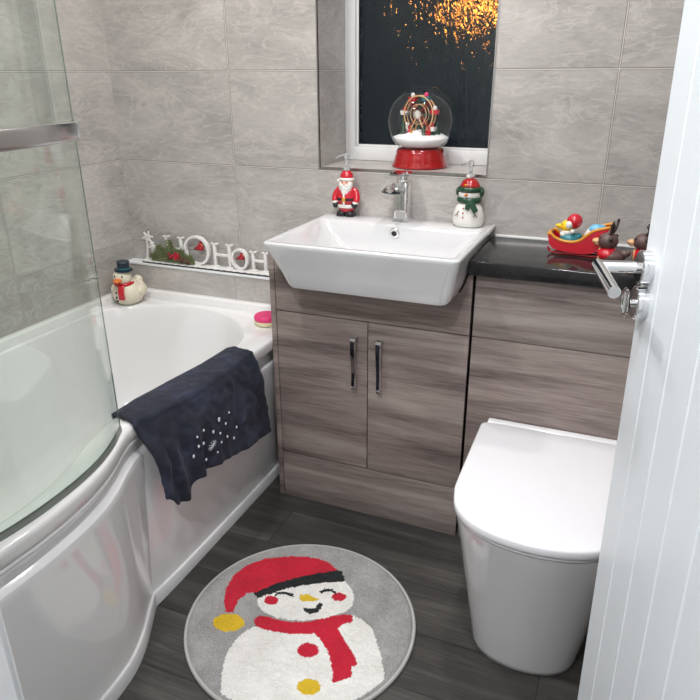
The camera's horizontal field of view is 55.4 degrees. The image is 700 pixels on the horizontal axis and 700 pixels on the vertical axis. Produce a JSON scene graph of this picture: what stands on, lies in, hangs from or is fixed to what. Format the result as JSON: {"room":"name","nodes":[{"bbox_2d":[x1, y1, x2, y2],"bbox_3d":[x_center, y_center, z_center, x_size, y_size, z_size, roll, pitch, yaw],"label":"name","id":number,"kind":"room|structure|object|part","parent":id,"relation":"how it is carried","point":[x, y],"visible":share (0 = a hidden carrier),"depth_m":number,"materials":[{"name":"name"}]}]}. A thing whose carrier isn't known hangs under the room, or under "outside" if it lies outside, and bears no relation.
{"room":"bathroom","nodes":[
{"label":"bathroom","id":0,"kind":"room"},
{"bbox_2d":[0,0,133,337],"bbox_3d":[-1.420,-0.320,1.314,0.120,2.360,3.300,9,24,21],"label":"wall","id":1,"kind":"structure","parent":0,"point":[47,268],"depth_m":2.20,"materials":[{"name":"grey tile"}]},
{"bbox_2d":[129,263,270,303],"bbox_3d":[-0.505,-0.197,2.511,0.764,0.208,0.050,9,24,21],"label":"wall ledge","id":2,"kind":"object","parent":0,"point":[186,281],"visible":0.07,"depth_m":2.48,"materials":[{"name":"grey tile"}]},
{"bbox_2d":[117,475,587,699],"bbox_3d":[-0.038,1.040,1.208,3.500,0.080,3.400,9,24,21],"label":"floor","id":3,"kind":"structure","parent":0,"point":[445,662],"depth_m":1.89,"materials":[{"name":"grey wood"}]},
{"bbox_2d":[0,288,278,699],"bbox_3d":[-0.789,0.367,1.925,0.810,0.618,1.564,9,24,21],"label":"bathtub","id":4,"kind":"object","parent":3,"relation":"on","point":[83,583],"visible":0.65,"depth_m":1.96,"materials":[{"name":"white plastic"}]},
{"bbox_2d":[0,0,121,541],"bbox_3d":[-0.646,-0.344,1.028,0.148,1.442,0.668,11,25,25],"label":"screen","id":5,"kind":"object","parent":4,"relation":"on","point":[11,139],"visible":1,"depth_m":1.24,"materials":[{"name":"clear glass"}]},
{"bbox_3d":[-0.614,0.596,1.452,0.090,0.556,0.726,6,23,14],"label":"curved panel","id":6,"kind":"part","parent":4,"relation":"part of","materials":[{"name":"white plastic"}]},
{"bbox_2d":[111,259,146,304],"bbox_3d":[-0.828,-0.260,2.489,0.127,0.164,0.129,-12,25,-26],"label":"duck","id":7,"kind":"object","parent":4,"relation":"on","point":[126,289],"visible":1,"depth_m":2.45},
{"bbox_2d":[0,297,272,568],"bbox_3d":[-0.789,0.299,1.897,0.809,0.410,1.563,9,24,21],"label":"tub","id":8,"kind":"object","parent":4,"relation":"in","point":[57,397],"depth_m":2.15,"materials":[{"name":"white plastic"}]},
{"bbox_2d":[111,346,270,504],"bbox_3d":[-0.433,0.209,1.913,0.167,0.304,0.545,9,24,21],"label":"bath towel","id":9,"kind":"object","parent":4,"relation":"hanging from","point":[215,410],"visible":0.99,"depth_m":1.82,"materials":[{"name":"blue fabric"}]},
{"bbox_3d":[-0.369,0.315,2.127,0.067,0.556,0.861,9,24,21],"label":"panel","id":10,"kind":"part","parent":4,"relation":"part of","materials":[{"name":"white plastic"}]},
{"bbox_2d":[254,311,271,326],"bbox_3d":[-0.286,-0.107,2.287,0.085,0.034,0.085,9,24,21],"label":"soap","id":11,"kind":"object","parent":4,"relation":"on","point":[263,318],"visible":0.67,"depth_m":2.26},
{"bbox_2d":[184,544,415,699],"bbox_3d":[-0.134,0.733,1.816,0.624,0.020,0.624,11,25,26],"label":"round rug","id":12,"kind":"object","parent":3,"relation":"on","point":[302,621],"visible":1,"depth_m":1.78,"materials":[{"name":"grey fabric"}]},
{"bbox_2d":[268,252,475,534],"bbox_3d":[0.093,0.092,2.204,0.636,0.905,0.322,9,24,21],"label":"vanity unit","id":13,"kind":"object","parent":3,"relation":"on","point":[371,394],"visible":0.86,"depth_m":2.10,"materials":[{"name":"brown wood"}]},
{"bbox_3d":[-0.187,0.042,2.327,0.018,0.905,0.290,9,24,21],"label":"panel","id":14,"kind":"part","parent":13,"relation":"part of","materials":[{"name":"brown wood"}]},
{"bbox_3d":[-0.086,0.129,2.161,0.308,0.511,0.018,9,24,21],"label":"door","id":15,"kind":"part","parent":13,"relation":"part of","materials":[{"name":"brown wood"}]},
{"bbox_3d":[0.013,0.042,2.051,0.019,0.180,0.036,9,24,21],"label":"handle","id":16,"kind":"part","parent":13,"relation":"part of","materials":[{"name":"silver metal"}]},
{"bbox_3d":[0.056,-0.176,1.971,0.617,0.189,0.018,9,24,21],"label":"rail","id":17,"kind":"part","parent":13,"relation":"part of","materials":[{"name":"brown wood"}]},
{"bbox_2d":[263,212,494,305],"bbox_3d":[0.100,-0.279,1.960,0.556,0.134,0.469,9,24,21],"label":"washbasin","id":18,"kind":"object","parent":13,"relation":"on","point":[423,261],"visible":0.98,"depth_m":1.83,"materials":[{"name":"white ceramic"}]},
{"bbox_2d":[332,153,359,216],"bbox_3d":[-0.010,-0.529,2.131,0.097,0.196,0.058,9,24,21],"label":"dispenser","id":19,"kind":"object","parent":18,"relation":"on","point":[346,197],"visible":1,"depth_m":2.12,"materials":[{"name":"red ceramic"}]},
{"bbox_3d":[-0.042,-0.502,2.152,0.035,0.053,0.025,-10,24,-21],"label":"arm","id":20,"kind":"part","parent":19,"relation":"part of","materials":[{"name":"red ceramic"}]},
{"bbox_3d":[0.019,-0.492,2.129,0.025,0.053,0.035,-9,24,-20],"label":"arm","id":21,"kind":"part","parent":19,"relation":"part of","materials":[{"name":"red ceramic"}]},
{"bbox_2d":[382,170,411,222],"bbox_3d":[0.149,-0.465,2.030,0.072,0.154,0.121,9,24,21],"label":"tap","id":22,"kind":"object","parent":18,"relation":"on","point":[401,189],"visible":1,"depth_m":2.04,"materials":[{"name":"silver metal"}]},
{"bbox_3d":[0.144,-0.483,2.010,0.072,0.029,0.096,9,24,21],"label":"spout","id":23,"kind":"part","parent":22,"relation":"part of","materials":[{"name":"silver metal"}]},
{"bbox_3d":[0.149,-0.530,2.005,0.047,0.013,0.114,9,24,21],"label":"lever","id":24,"kind":"part","parent":22,"relation":"part of","materials":[{"name":"silver metal"}]},
{"bbox_2d":[452,160,484,227],"bbox_3d":[0.354,-0.464,1.977,0.095,0.192,0.093,9,24,21],"label":"dispenser","id":25,"kind":"object","parent":18,"relation":"on","point":[468,213],"visible":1,"depth_m":1.97,"materials":[{"name":"white ceramic"}]},
{"bbox_3d":[0.088,0.053,2.022,0.019,0.180,0.036,9,24,21],"label":"handle","id":26,"kind":"part","parent":13,"relation":"part of","materials":[{"name":"silver metal"}]},
{"bbox_3d":[0.201,0.173,2.052,0.306,0.511,0.018,9,24,21],"label":"door","id":27,"kind":"part","parent":13,"relation":"part of","materials":[{"name":"brown wood"}]},
{"bbox_2d":[453,418,616,675],"bbox_3d":[0.485,0.527,1.741,0.417,0.453,0.544,9,24,21],"label":"toilet","id":28,"kind":"object","parent":3,"relation":"on","point":[530,502],"visible":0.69,"depth_m":1.58,"materials":[{"name":"white ceramic"}]},
{"bbox_3d":[0.478,0.353,1.652,0.403,0.010,0.495,9,24,21],"label":"seat","id":29,"kind":"part","parent":28,"relation":"part of","materials":[{"name":"white plastic"}]},
{"bbox_3d":[0.479,0.335,1.646,0.417,0.025,0.515,9,24,21],"label":"lid","id":30,"kind":"part","parent":28,"relation":"part of","materials":[{"name":"white plastic"}]},
{"bbox_2d":[458,276,635,536],"bbox_3d":[0.698,0.191,1.996,0.646,0.878,0.289,9,24,21],"label":"cabinet","id":31,"kind":"object","parent":3,"relation":"on","point":[547,355],"visible":0.37,"depth_m":1.82,"materials":[{"name":"brown wood"}]},
{"bbox_3d":[0.648,0.242,1.882,0.644,0.512,0.018,9,24,21],"label":"panel","id":32,"kind":"part","parent":31,"relation":"part of","materials":[{"name":"brown wood"}]},
{"bbox_3d":[0.647,-0.081,1.748,0.644,0.182,0.018,9,24,21],"label":"panel","id":33,"kind":"part","parent":31,"relation":"part of","materials":[{"name":"brown wood"}]},
{"bbox_2d":[468,236,640,291],"bbox_3d":[0.686,-0.229,1.809,0.664,0.040,0.318,9,24,21],"label":"countertop","id":34,"kind":"structure","parent":31,"relation":"on","point":[530,260],"depth_m":1.76,"materials":[{"name":"black stone"}]},
{"bbox_2d":[547,222,612,257],"bbox_3d":[0.630,-0.309,1.830,0.167,0.090,0.071,12,25,27],"label":"toy sleigh","id":35,"kind":"object","parent":34,"relation":"on","point":[584,245],"visible":0.82,"depth_m":1.81,"materials":[{"name":"red plastic"}]},
{"bbox_2d":[556,213,582,240],"bbox_3d":[0.603,-0.332,1.835,0.074,0.091,0.049,9,24,21],"label":"duck","id":36,"kind":"object","parent":35,"relation":"in","point":[574,221],"visible":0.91,"depth_m":1.82},
{"bbox_2d":[592,218,631,260],"bbox_3d":[0.683,-0.282,1.735,0.100,0.114,0.062,9,24,21],"label":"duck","id":37,"kind":"object","parent":34,"relation":"on","point":[607,241],"visible":0.91,"depth_m":1.73},
{"bbox_2d":[627,224,649,260],"bbox_3d":[0.771,-0.278,1.722,0.062,0.114,0.093,-13,26,-28],"label":"duck","id":38,"kind":"object","parent":34,"relation":"on","point":[640,241],"visible":0.52,"depth_m":1.72},
{"bbox_2d":[101,0,684,270],"bbox_3d":[0.159,-0.699,2.211,2.060,2.360,0.300,9,24,21],"label":"wall","id":39,"kind":"structure","parent":0,"point":[215,101],"depth_m":2.12,"materials":[{"name":"grey tile"}]},
{"bbox_2d":[129,258,268,279],"bbox_3d":[-0.506,-0.296,2.468,0.764,0.008,0.054,9,24,21],"label":"trim","id":40,"kind":"structure","parent":39,"relation":"attached to","point":[139,261],"depth_m":2.47,"materials":[{"name":"white plastic"}]},
{"bbox_2d":[142,231,268,276],"bbox_3d":[-0.478,-0.349,2.427,0.685,0.119,0.053,9,24,21],"label":"ornament","id":41,"kind":"object","parent":40,"relation":"on","point":[181,257],"visible":0.81,"depth_m":2.46,"materials":[{"name":"white paint"}]},
{"bbox_2d":[172,252,179,260],"bbox_3d":[-0.648,-0.348,2.481,0.036,0.037,0.005,9,24,21],"label":"flower","id":42,"kind":"object","parent":41,"relation":"on","point":[175,255],"depth_m":2.48,"materials":[{"name":"red plant"}]},
{"bbox_3d":[-0.477,-0.302,2.451,0.685,0.004,0.044,9,24,21],"label":"board","id":43,"kind":"part","parent":41,"relation":"part of","materials":[{"name":"white paint"}]},
{"bbox_2d":[315,0,499,176],"bbox_3d":[0.154,-1.014,1.910,0.556,0.986,0.010,9,24,21],"label":"trim","id":44,"kind":"structure","parent":39,"relation":"attached to","point":[316,6],"depth_m":2.05,"materials":[{"name":"metal"}]},
{"bbox_2d":[388,85,454,169],"bbox_3d":[0.228,-0.716,2.135,0.214,0.249,0.214,9,24,21],"label":"snow globe","id":45,"kind":"object","parent":39,"relation":"on","point":[420,149],"visible":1,"depth_m":2.10,"materials":[{"name":"red ceramic"}]},
{"bbox_2d":[345,0,498,165],"bbox_3d":[0.246,-1.103,2.115,0.548,0.980,0.060,9,24,21],"label":"window","id":46,"kind":"structure","parent":39,"relation":"in","point":[392,47],"depth_m":2.19,"materials":[{"name":"glass"}]},
{"bbox_2d":[496,234,634,247],"bbox_3d":[0.751,-0.305,1.932,0.655,0.008,0.006,9,24,21],"label":"trim","id":47,"kind":"structure","parent":39,"relation":"attached to","point":[497,235],"depth_m":2.01,"materials":[{"name":"white paint"}]},
{"bbox_3d":[-0.477,-0.042,0.636,2.180,2.360,0.100,9,24,21],"label":"wall","id":48,"kind":"structure","parent":0,"visible":0},
{"bbox_2d":[0,608,24,699],"bbox_3d":[-0.061,0.143,0.538,1.042,2.090,0.116,9,24,21],"label":"trim","id":49,"kind":"structure","parent":48,"relation":"attached to","point":[10,686],"depth_m":0.87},
{"bbox_2d":[577,0,699,699],"bbox_3d":[0.384,0.108,0.767,0.118,1.964,0.794,3,23,8],"label":"door","id":50,"kind":"structure","parent":48,"relation":"in","point":[643,640],"depth_m":0.92,"materials":[{"name":"white paint"}]},
{"bbox_3d":[0.372,-0.105,0.970,0.017,0.024,0.123,3,23,8],"label":"lever","id":51,"kind":"part","parent":50,"relation":"part of","materials":[{"name":"silver metal"}]},
{"bbox_3d":[0.444,-0.125,1.006,0.017,0.052,0.052,3,23,8],"label":"handle","id":52,"kind":"part","parent":50,"relation":"part of","materials":[{"name":"silver metal"}]}
]}

